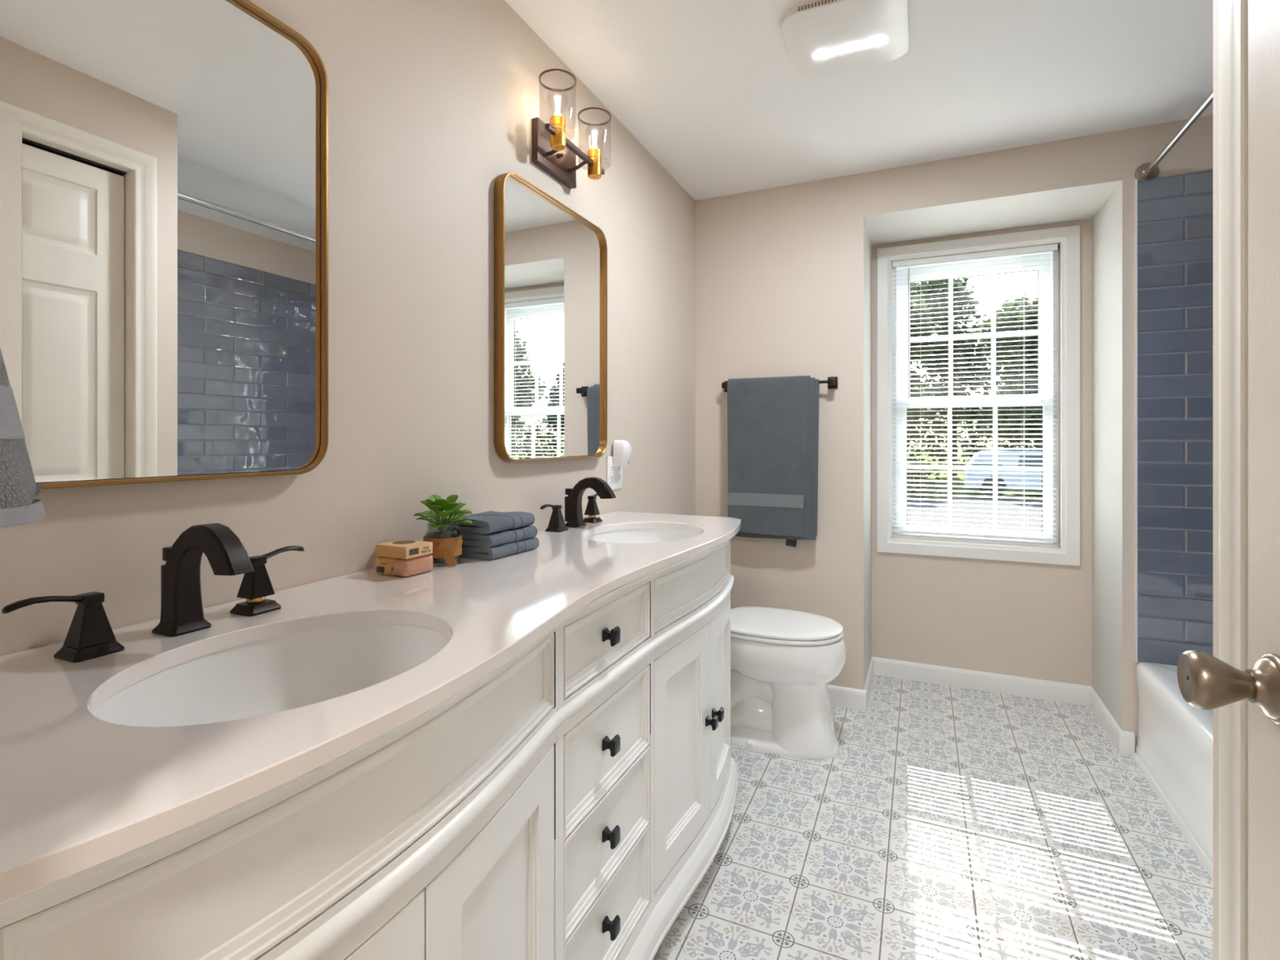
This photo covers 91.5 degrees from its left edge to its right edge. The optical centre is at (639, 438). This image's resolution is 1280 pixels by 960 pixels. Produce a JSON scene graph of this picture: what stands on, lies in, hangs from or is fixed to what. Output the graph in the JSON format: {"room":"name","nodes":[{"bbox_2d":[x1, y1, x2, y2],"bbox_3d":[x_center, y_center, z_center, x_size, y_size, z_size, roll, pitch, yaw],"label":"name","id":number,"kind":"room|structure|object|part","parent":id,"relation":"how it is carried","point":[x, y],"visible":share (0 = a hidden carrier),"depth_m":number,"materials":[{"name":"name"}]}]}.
{"room":"bathroom","nodes":[
{"label":"bathroom","id":0,"kind":"room"},
{"bbox_2d":[0,0,695,656],"bbox_3d":[-0.723,0.010,0.946,0.120,2.300,4.730,0,0,24],"label":"wall","id":1,"kind":"structure","parent":0,"point":[430,102],"depth_m":1.35,"materials":[{"name":"beige paint"}]},
{"bbox_2d":[0,0,328,488],"bbox_3d":[-0.682,-0.313,0.852,0.029,0.746,0.570,0,0,24],"label":"wall mirror","id":2,"kind":"object","parent":1,"relation":"attached to","point":[164,163],"visible":1,"depth_m":0.88,"materials":[{"name":"gold metal"}]},
{"bbox_2d":[493,172,607,462],"bbox_3d":[-0.239,-0.315,1.833,0.029,0.749,0.570,0,0,24],"label":"wall mirror","id":3,"kind":"object","parent":1,"relation":"attached to","point":[550,262],"visible":1,"depth_m":1.77,"materials":[{"name":"gold metal"}]},
{"bbox_2d":[532,68,611,188],"bbox_3d":[-0.196,-0.874,1.800,0.135,0.207,0.316,0,0,24],"label":"vanity light","id":4,"kind":"object","parent":1,"relation":"attached to","point":[553,152],"visible":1,"depth_m":1.78,"materials":[{"name":"brown metal"}]},
{"bbox_3d":[-0.248,-0.830,1.824,0.020,0.120,0.210,0,0,24],"label":"plate","id":5,"kind":"part","parent":4,"relation":"part of","materials":[{"name":"brown metal"}]},
{"bbox_3d":[-0.235,-0.815,1.752,0.068,0.030,0.011,0,0,24],"label":"arm","id":6,"kind":"part","parent":4,"relation":"part of","materials":[{"name":"brown metal"}]},
{"bbox_3d":[-0.185,-0.815,1.861,0.068,0.030,0.011,0,0,24],"label":"arm","id":7,"kind":"part","parent":4,"relation":"part of","materials":[{"name":"brown metal"}]},
{"bbox_3d":[-0.138,-0.899,1.889,0.101,0.154,0.101,0,0,24],"label":"lamp shade","id":8,"kind":"part","parent":4,"relation":"part of","materials":[{"name":"clear glass"}]},
{"bbox_2d":[606,456,622,489],"bbox_3d":[-0.088,0.119,2.195,0.008,0.118,0.116,0,0,24],"label":"wall outlet","id":9,"kind":"object","parent":1,"relation":"attached to","point":[614,474],"visible":0.79,"depth_m":2.17,"materials":[{"name":"white plastic"}]},
{"bbox_2d":[609,463,614,482],"bbox_3d":[-0.098,0.119,2.167,0.004,0.066,0.033,0,0,24],"label":"receptacle","id":10,"kind":"object","parent":9,"relation":"attached to","point":[611,465],"depth_m":2.16,"materials":[{"name":"white plastic"}]},
{"bbox_2d":[617,466,621,481],"bbox_3d":[-0.074,0.119,2.220,0.004,0.066,0.033,0,0,24],"label":"receptacle","id":11,"kind":"object","parent":9,"relation":"attached to","point":[619,468],"depth_m":2.22,"materials":[{"name":"white plastic"}]},
{"bbox_2d":[613,440,631,466],"bbox_3d":[-0.058,0.051,2.186,0.053,0.094,0.056,0,0,24],"label":"air freshener","id":12,"kind":"object","parent":9,"relation":"attached to","point":[622,449],"visible":1,"depth_m":2.17,"materials":[{"name":"white plastic"}]},
{"bbox_2d":[504,0,1213,200],"bbox_3d":[0.486,-1.190,0.439,2.700,0.100,4.800,0,0,24],"label":"ceiling","id":13,"kind":"structure","parent":0,"point":[713,91],"depth_m":1.98,"materials":[{"name":"white paint"}]},
{"bbox_2d":[782,0,909,79],"bbox_3d":[0.576,-1.122,1.733,0.314,0.036,0.323,0,0,24],"label":"exhaust fan","id":14,"kind":"object","parent":13,"relation":"in","point":[824,37],"visible":1,"depth_m":1.71,"materials":[{"name":"white plastic"}]},
{"bbox_2d":[653,675,1213,959],"bbox_3d":[0.547,1.190,0.576,2.700,0.060,5.100,0,0,24],"label":"floor","id":15,"kind":"structure","parent":0,"point":[945,822],"depth_m":1.77,"materials":[{"name":"tile"}]},
{"bbox_2d":[0,538,738,959],"bbox_3d":[-0.229,0.717,1.245,0.526,0.884,1.856,0,0,24],"label":"vanity cabinet","id":16,"kind":"object","parent":15,"relation":"on","point":[570,802],"visible":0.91,"depth_m":0.81,"materials":[{"name":"white paint"}]},
{"bbox_2d":[0,511,741,902],"bbox_3d":[-0.226,0.265,1.246,0.532,0.020,1.856,0,0,24],"label":"countertop","id":17,"kind":"structure","parent":16,"relation":"on","point":[80,791],"depth_m":0.61,"materials":[{"name":"white stone"}]},
{"bbox_2d":[1,523,304,662],"bbox_3d":[-0.568,0.183,0.814,0.159,0.144,0.356,0,0,24],"label":"faucet","id":18,"kind":"object","parent":17,"relation":"on","point":[90,635],"visible":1,"depth_m":0.81,"materials":[{"name":"black metal"}]},
{"bbox_3d":[-0.667,0.186,0.711,0.021,0.019,0.087,0,0,24],"label":"lever","id":19,"kind":"part","parent":18,"relation":"part of","materials":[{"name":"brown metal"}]},
{"bbox_3d":[-0.654,0.249,0.741,0.050,0.012,0.050,0,0,24],"label":"plate","id":20,"kind":"part","parent":18,"relation":"part of","materials":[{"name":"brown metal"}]},
{"bbox_3d":[-0.654,0.218,0.741,0.037,0.046,0.037,0,0,24],"label":"handle","id":21,"kind":"part","parent":18,"relation":"part of","materials":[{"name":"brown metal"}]},
{"bbox_3d":[-0.632,0.195,0.843,0.019,0.097,0.020,0,0,24],"label":"lift rod","id":22,"kind":"part","parent":18,"relation":"part of","materials":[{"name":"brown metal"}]},
{"bbox_3d":[-0.612,0.249,0.834,0.050,0.012,0.050,0,0,24],"label":"plate","id":23,"kind":"part","parent":18,"relation":"part of","materials":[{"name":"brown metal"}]},
{"bbox_3d":[-0.562,0.178,0.811,0.146,0.134,0.037,0,0,24],"label":"spout","id":24,"kind":"part","parent":18,"relation":"part of","materials":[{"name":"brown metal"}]},
{"bbox_3d":[-0.570,0.209,0.926,0.037,0.046,0.037,0,0,24],"label":"handle","id":25,"kind":"part","parent":18,"relation":"part of","materials":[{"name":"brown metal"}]},
{"bbox_3d":[-0.570,0.249,0.926,0.050,0.012,0.050,0,0,24],"label":"plate","id":26,"kind":"part","parent":18,"relation":"part of","materials":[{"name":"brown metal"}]},
{"bbox_3d":[-0.557,0.177,0.956,0.021,0.019,0.087,0,0,24],"label":"lever","id":27,"kind":"part","parent":18,"relation":"part of","materials":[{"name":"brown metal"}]},
{"bbox_2d":[93,623,449,726],"bbox_3d":[-0.405,0.351,0.741,0.327,0.152,0.400,0,0,24],"label":"sink basin","id":28,"kind":"object","parent":17,"relation":"in","point":[294,670],"visible":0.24,"depth_m":0.86,"materials":[{"name":"white ceramic"}]},
{"bbox_2d":[374,554,433,577],"bbox_3d":[-0.449,0.238,1.189,0.087,0.034,0.076,0,0,24],"label":"soap bar","id":29,"kind":"object","parent":17,"relation":"on","point":[383,565],"visible":0.94,"depth_m":1.16,"materials":[{"name":"paper"}]},
{"bbox_2d":[375,539,432,559],"bbox_3d":[-0.446,0.208,1.183,0.081,0.023,0.070,0,0,24],"label":"soap bar","id":30,"kind":"object","parent":29,"relation":"on","point":[401,548],"visible":1,"depth_m":1.16,"materials":[{"name":"paper"}]},
{"bbox_2d":[413,494,472,566],"bbox_3d":[-0.404,0.184,1.277,0.114,0.141,0.109,0,0,24],"label":"potted plant","id":31,"kind":"object","parent":17,"relation":"on","point":[446,544],"visible":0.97,"depth_m":1.25,"materials":[{"name":"green plant"}]},
{"bbox_2d":[459,537,539,559],"bbox_3d":[-0.325,0.240,1.400,0.127,0.028,0.160,0,0,27],"label":"folded washcloth","id":32,"kind":"object","parent":17,"relation":"on","point":[520,546],"visible":0.68,"depth_m":1.33,"materials":[{"name":"fabric"}]},
{"bbox_2d":[457,525,537,547],"bbox_3d":[-0.328,0.213,1.398,0.127,0.029,0.158,0,0,27],"label":"folded washcloth","id":33,"kind":"object","parent":32,"relation":"on","point":[494,539],"visible":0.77,"depth_m":1.33,"materials":[{"name":"fabric"}]},
{"bbox_2d":[446,511,534,533],"bbox_3d":[-0.334,0.184,1.396,0.131,0.030,0.162,0,0,24],"label":"folded washcloth","id":34,"kind":"object","parent":33,"relation":"on","point":[489,522],"visible":0.94,"depth_m":1.35,"materials":[{"name":"fabric"}]},
{"bbox_2d":[540,476,616,532],"bbox_3d":[-0.145,0.183,1.806,0.159,0.144,0.356,0,0,24],"label":"faucet","id":35,"kind":"object","parent":17,"relation":"on","point":[573,502],"visible":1,"depth_m":1.80,"materials":[{"name":"black metal"}]},
{"bbox_3d":[-0.245,0.186,1.703,0.021,0.019,0.087,0,0,24],"label":"lever","id":36,"kind":"part","parent":35,"relation":"part of","materials":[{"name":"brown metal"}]},
{"bbox_3d":[-0.231,0.218,1.733,0.037,0.046,0.037,0,0,24],"label":"handle","id":37,"kind":"part","parent":35,"relation":"part of","materials":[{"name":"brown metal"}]},
{"bbox_3d":[-0.231,0.249,1.733,0.050,0.012,0.050,0,0,24],"label":"plate","id":38,"kind":"part","parent":35,"relation":"part of","materials":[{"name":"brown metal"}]},
{"bbox_3d":[-0.209,0.195,1.835,0.019,0.097,0.020,0,0,24],"label":"lift rod","id":39,"kind":"part","parent":35,"relation":"part of","materials":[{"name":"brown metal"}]},
{"bbox_3d":[-0.189,0.249,1.826,0.050,0.012,0.050,0,0,24],"label":"plate","id":40,"kind":"part","parent":35,"relation":"part of","materials":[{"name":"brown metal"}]},
{"bbox_3d":[-0.139,0.178,1.803,0.146,0.134,0.037,0,0,24],"label":"spout","id":41,"kind":"part","parent":35,"relation":"part of","materials":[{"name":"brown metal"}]},
{"bbox_3d":[-0.147,0.209,1.918,0.037,0.046,0.037,0,0,24],"label":"handle","id":42,"kind":"part","parent":35,"relation":"part of","materials":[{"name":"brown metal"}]},
{"bbox_3d":[-0.134,0.177,1.948,0.021,0.019,0.087,0,0,24],"label":"lever","id":43,"kind":"part","parent":35,"relation":"part of","materials":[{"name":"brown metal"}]},
{"bbox_3d":[-0.147,0.249,1.918,0.050,0.012,0.050,0,0,24],"label":"plate","id":44,"kind":"part","parent":35,"relation":"part of","materials":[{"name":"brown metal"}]},
{"bbox_2d":[586,528,700,543],"bbox_3d":[0.011,0.351,1.720,0.331,0.152,0.420,0,0,24],"label":"sink basin","id":45,"kind":"object","parent":17,"relation":"in","point":[644,535],"visible":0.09,"depth_m":1.90,"materials":[{"name":"white ceramic"}]},
{"bbox_3d":[-0.320,0.740,0.532,0.035,0.508,0.331,0,0,31],"label":"cabinet door","id":46,"kind":"part","parent":16,"relation":"part of","materials":[{"name":"white paint"}]},
{"bbox_3d":[-0.190,0.740,0.837,0.027,0.508,0.332,0,0,17],"label":"cabinet door","id":47,"kind":"part","parent":16,"relation":"part of","materials":[{"name":"white paint"}]},
{"bbox_3d":[-0.060,0.911,1.184,0.022,0.167,0.354,0,0,24],"label":"drawer","id":48,"kind":"part","parent":16,"relation":"part of","materials":[{"name":"white paint"}]},
{"bbox_3d":[-0.060,0.742,1.184,0.022,0.166,0.354,0,0,24],"label":"drawer","id":49,"kind":"part","parent":16,"relation":"part of","materials":[{"name":"white paint"}]},
{"bbox_3d":[-0.060,0.571,1.184,0.022,0.170,0.354,0,0,24],"label":"drawer","id":50,"kind":"part","parent":16,"relation":"part of","materials":[{"name":"white paint"}]},
{"bbox_3d":[-0.060,0.367,1.184,0.022,0.118,0.354,0,0,24],"label":"drawer","id":51,"kind":"part","parent":16,"relation":"part of","materials":[{"name":"white paint"}]},
{"bbox_3d":[-0.054,0.913,1.168,0.028,0.031,0.028,0,0,24],"label":"knob","id":52,"kind":"part","parent":16,"relation":"part of","materials":[{"name":"black metal"}]},
{"bbox_3d":[-0.054,0.744,1.168,0.028,0.031,0.028,0,0,24],"label":"knob","id":53,"kind":"part","parent":16,"relation":"part of","materials":[{"name":"black metal"}]},
{"bbox_3d":[-0.054,0.573,1.168,0.028,0.031,0.028,0,0,24],"label":"knob","id":54,"kind":"part","parent":16,"relation":"part of","materials":[{"name":"black metal"}]},
{"bbox_3d":[-0.054,0.369,1.168,0.028,0.031,0.028,0,0,24],"label":"knob","id":55,"kind":"part","parent":16,"relation":"part of","materials":[{"name":"black metal"}]},
{"bbox_3d":[0.099,0.740,1.508,0.024,0.508,0.324,0,0,28],"label":"cabinet door","id":56,"kind":"part","parent":16,"relation":"part of","materials":[{"name":"white paint"}]},
{"bbox_3d":[0.186,0.735,1.618,0.029,0.031,0.028,0,0,24],"label":"knob","id":57,"kind":"part","parent":16,"relation":"part of","materials":[{"name":"black metal"}]},
{"bbox_3d":[0.209,0.735,1.666,0.029,0.031,0.028,0,0,24],"label":"knob","id":58,"kind":"part","parent":16,"relation":"part of","materials":[{"name":"black metal"}]},
{"bbox_3d":[0.230,0.740,1.806,0.031,0.508,0.326,0,0,18],"label":"cabinet door","id":59,"kind":"part","parent":16,"relation":"part of","materials":[{"name":"white paint"}]},
{"bbox_2d":[730,606,846,759],"bbox_3d":[0.433,0.782,2.460,0.725,0.801,0.450,0,0,24],"label":"toilet","id":60,"kind":"object","parent":15,"relation":"on","point":[784,662],"visible":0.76,"depth_m":2.29,"materials":[{"name":"white ceramic"}]},
{"bbox_3d":[0.541,0.710,2.411,0.462,0.020,0.364,0,0,24],"label":"lid","id":61,"kind":"part","parent":60,"relation":"part of","materials":[{"name":"white plastic"}]},
{"bbox_3d":[0.542,0.730,2.411,0.463,0.016,0.364,0,0,24],"label":"seat","id":62,"kind":"part","parent":60,"relation":"part of","materials":[{"name":"white plastic"}]},
{"bbox_2d":[1136,662,1213,864],"bbox_3d":[1.832,0.985,1.453,0.719,0.350,1.480,0,0,24],"label":"bathtub","id":63,"kind":"object","parent":15,"relation":"on","point":[1175,744],"visible":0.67,"depth_m":1.93,"materials":[{"name":"white ceramic"}]},
{"bbox_2d":[695,115,1213,752],"bbox_3d":[1.493,-0.040,2.766,2.660,2.400,0.610,0,0,24],"label":"wall","id":64,"kind":"structure","parent":0,"point":[780,270],"depth_m":2.74,"materials":[{"name":"beige paint"}]},
{"bbox_2d":[721,376,837,391],"bbox_3d":[0.614,-0.245,2.788,0.510,0.052,0.072,0,0,24],"label":"towel bar","id":65,"kind":"object","parent":64,"relation":"attached to","point":[832,382],"visible":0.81,"depth_m":2.71,"materials":[{"name":"black metal"}]},
{"bbox_3d":[0.401,-0.245,2.884,0.042,0.052,0.072,0,0,24],"label":"post","id":66,"kind":"part","parent":65,"relation":"part of","materials":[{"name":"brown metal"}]},
{"bbox_2d":[727,375,819,546],"bbox_3d":[0.587,0.099,2.768,0.400,0.748,0.077,0,0,24],"label":"bath towel","id":67,"kind":"object","parent":65,"relation":"hanging from","point":[773,422],"visible":0.98,"depth_m":2.74,"materials":[{"name":"fabric"}]},
{"bbox_3d":[0.604,-0.245,2.767,0.500,0.013,0.013,0,0,24],"label":"rod","id":68,"kind":"part","parent":65,"relation":"part of","materials":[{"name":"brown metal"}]},
{"bbox_3d":[0.827,-0.245,2.691,0.042,0.052,0.072,0,0,24],"label":"post","id":69,"kind":"part","parent":65,"relation":"part of","materials":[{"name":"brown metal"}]},
{"bbox_2d":[877,224,1079,565],"bbox_3d":[1.570,-0.189,2.953,0.828,1.486,0.155,0,0,24],"label":"window","id":70,"kind":"structure","parent":64,"relation":"in","point":[1068,237],"depth_m":2.91,"materials":[{"name":"white paint"}]},
{"bbox_3d":[1.583,-0.504,2.991,0.653,0.693,0.028,0,0,24],"label":"sash","id":71,"kind":"part","parent":70,"relation":"part of","materials":[{"name":"white plastic"}]},
{"bbox_3d":[1.569,0.141,2.960,0.653,0.658,0.030,0,0,24],"label":"sash","id":72,"kind":"part","parent":70,"relation":"part of","materials":[{"name":"white plastic"}]},
{"bbox_2d":[892,244,1057,542],"bbox_3d":[1.546,-0.204,2.914,0.681,1.322,0.036,0,0,24],"label":"window blind","id":73,"kind":"object","parent":70,"relation":"attached to","point":[1052,247],"visible":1,"depth_m":2.90,"materials":[{"name":"white plastic"}]},
{"bbox_3d":[1.547,0.450,2.918,0.675,0.015,0.024,0,0,24],"label":"rail","id":74,"kind":"part","parent":73,"relation":"part of","materials":[{"name":"white plastic"}]},
{"bbox_2d":[827,656,1134,755],"bbox_3d":[1.128,1.118,2.836,1.697,0.084,0.462,0,0,24],"label":"baseboard","id":75,"kind":"structure","parent":64,"relation":"attached to","point":[1123,741],"depth_m":2.79,"materials":[{"name":"white paint"}]},
{"bbox_2d":[1134,179,1137,662],"bbox_3d":[1.814,-0.066,2.280,0.004,1.762,0.011,0,0,24],"label":"trim","id":76,"kind":"structure","parent":64,"relation":"attached to","point":[1135,180],"depth_m":2.28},
{"bbox_2d":[1137,169,1213,665],"bbox_3d":[2.142,-0.067,2.132,0.715,1.753,0.010,0,0,24],"label":"tiled wall","id":77,"kind":"structure","parent":0,"point":[1175,213],"depth_m":2.23,"materials":[{"name":"blue tile"}]},
{"bbox_2d":[1213,0,1218,959],"bbox_3d":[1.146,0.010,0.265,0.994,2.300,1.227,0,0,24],"label":"door frame","id":78,"kind":"structure","parent":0,"point":[1215,2],"depth_m":1.02,"materials":[{"name":"beige paint"}]},
{"bbox_2d":[1130,752,1213,880],"bbox_3d":[1.497,1.151,1.604,0.016,0.017,1.476,0,0,24],"label":"trim","id":79,"kind":"structure","parent":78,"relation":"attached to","point":[1198,851],"depth_m":1.89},
{"bbox_2d":[1134,88,1213,180],"bbox_3d":[1.536,-0.968,1.587,0.072,0.072,1.502,0,0,24],"label":"shower rod","id":80,"kind":"object","parent":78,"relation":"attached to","point":[1148,171],"visible":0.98,"depth_m":2.05,"materials":[{"name":"metal"}]},
{"bbox_2d":[1218,0,1248,959],"bbox_3d":[0.672,0.103,0.447,0.018,2.114,1.141,0,0,24],"label":"trim","id":81,"kind":"structure","parent":78,"relation":"attached to","point":[1233,14],"depth_m":0.94,"materials":[{"name":"beige paint"}]},
{"bbox_3d":[0.219,0.010,-0.055,2.420,2.300,0.120,0,0,24],"label":"wall","id":82,"kind":"structure","parent":0,"visible":0},
{"bbox_2d":[1177,0,1279,959],"bbox_3d":[0.470,0.132,0.321,0.106,2.033,0.762,0,0,24],"label":"door","id":83,"kind":"structure","parent":82,"relation":"in","point":[1205,682],"depth_m":0.62,"materials":[{"name":"beige paint"}]},
{"bbox_3d":[0.579,0.242,0.620,0.058,0.057,0.057,0,0,24],"label":"knob","id":84,"kind":"part","parent":83,"relation":"part of","materials":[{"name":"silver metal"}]},
{"bbox_3d":[-0.507,-0.394,0.366,0.158,0.176,0.049,0,0,24],"label":"towel ring","id":85,"kind":"object","parent":82,"relation":"attached to","visible":0},
{"bbox_2d":[0,347,45,528],"bbox_3d":[-0.488,-0.167,0.405,0.223,0.446,0.135,0,0,24],"label":"hand towel","id":86,"kind":"object","parent":85,"relation":"hanging from","point":[19,489],"visible":1,"depth_m":0.41,"materials":[{"name":"grey fabric"}]},
{"label":"outside","id":87,"kind":"structure","parent":0,"visible":0},
{"bbox_2d":[907,449,1041,500],"bbox_3d":[33.652,2.010,52.612,140.000,0.200,116.400,0,0,24],"label":"ground","id":88,"kind":"structure","parent":87,"point":[960,474],"depth_m":23.21,"materials":[{"name":"green plant"}]},
{"bbox_2d":[907,290,940,447],"bbox_3d":[9.925,-2.188,26.910,5.745,8.206,4.203,0,0,7],"label":"tree","id":89,"kind":"object","parent":88,"relation":"on","point":[925,312],"visible":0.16,"depth_m":25.78,"materials":[{"name":"green plant"}]},
{"bbox_2d":[907,457,947,499],"bbox_3d":[8.153,1.367,19.961,3.031,1.605,1.648,0,0,24],"label":"bush","id":90,"kind":"object","parent":88,"relation":"on","point":[938,478],"visible":0.27,"depth_m":19.56,"materials":[{"name":"green plant"}]},
{"bbox_2d":[911,277,1014,475],"bbox_3d":[16.216,-3.362,31.411,6.314,10.551,5.926,0,0,24],"label":"tree","id":91,"kind":"object","parent":88,"relation":"on","point":[957,309],"visible":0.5,"depth_m":30.84,"materials":[{"name":"green plant"}]},
{"bbox_2d":[907,413,1035,470],"bbox_3d":[30.414,0.294,33.391,45.163,4.277,3.108,0,0,24],"label":"foliage","id":92,"kind":"object","parent":88,"relation":"on","point":[923,432],"visible":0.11,"depth_m":37.98,"materials":[{"name":"green plant"}]},
{"bbox_2d":[964,450,1041,496],"bbox_3d":[13.374,1.160,20.349,4.900,1.500,1.740,0,0,24],"label":"car","id":93,"kind":"object","parent":88,"relation":"on","point":[975,455],"visible":0.25,"depth_m":20.14,"materials":[{"name":"white paint"}]},
{"bbox_2d":[975,293,1041,450],"bbox_3d":[15.915,-1.987,24.623,4.703,7.805,4.554,0,0,24],"label":"tree","id":94,"kind":"object","parent":88,"relation":"on","point":[1023,313],"visible":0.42,"depth_m":24.32,"materials":[{"name":"green plant"}]},
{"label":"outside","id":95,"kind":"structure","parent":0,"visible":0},
{"bbox_2d":[907,496,1041,531],"bbox_3d":[20.576,1.905,9.086,48.000,0.009,11.500,0,0,24],"label":"driveway","id":96,"kind":"structure","parent":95,"point":[1008,504],"depth_m":15.80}
]}

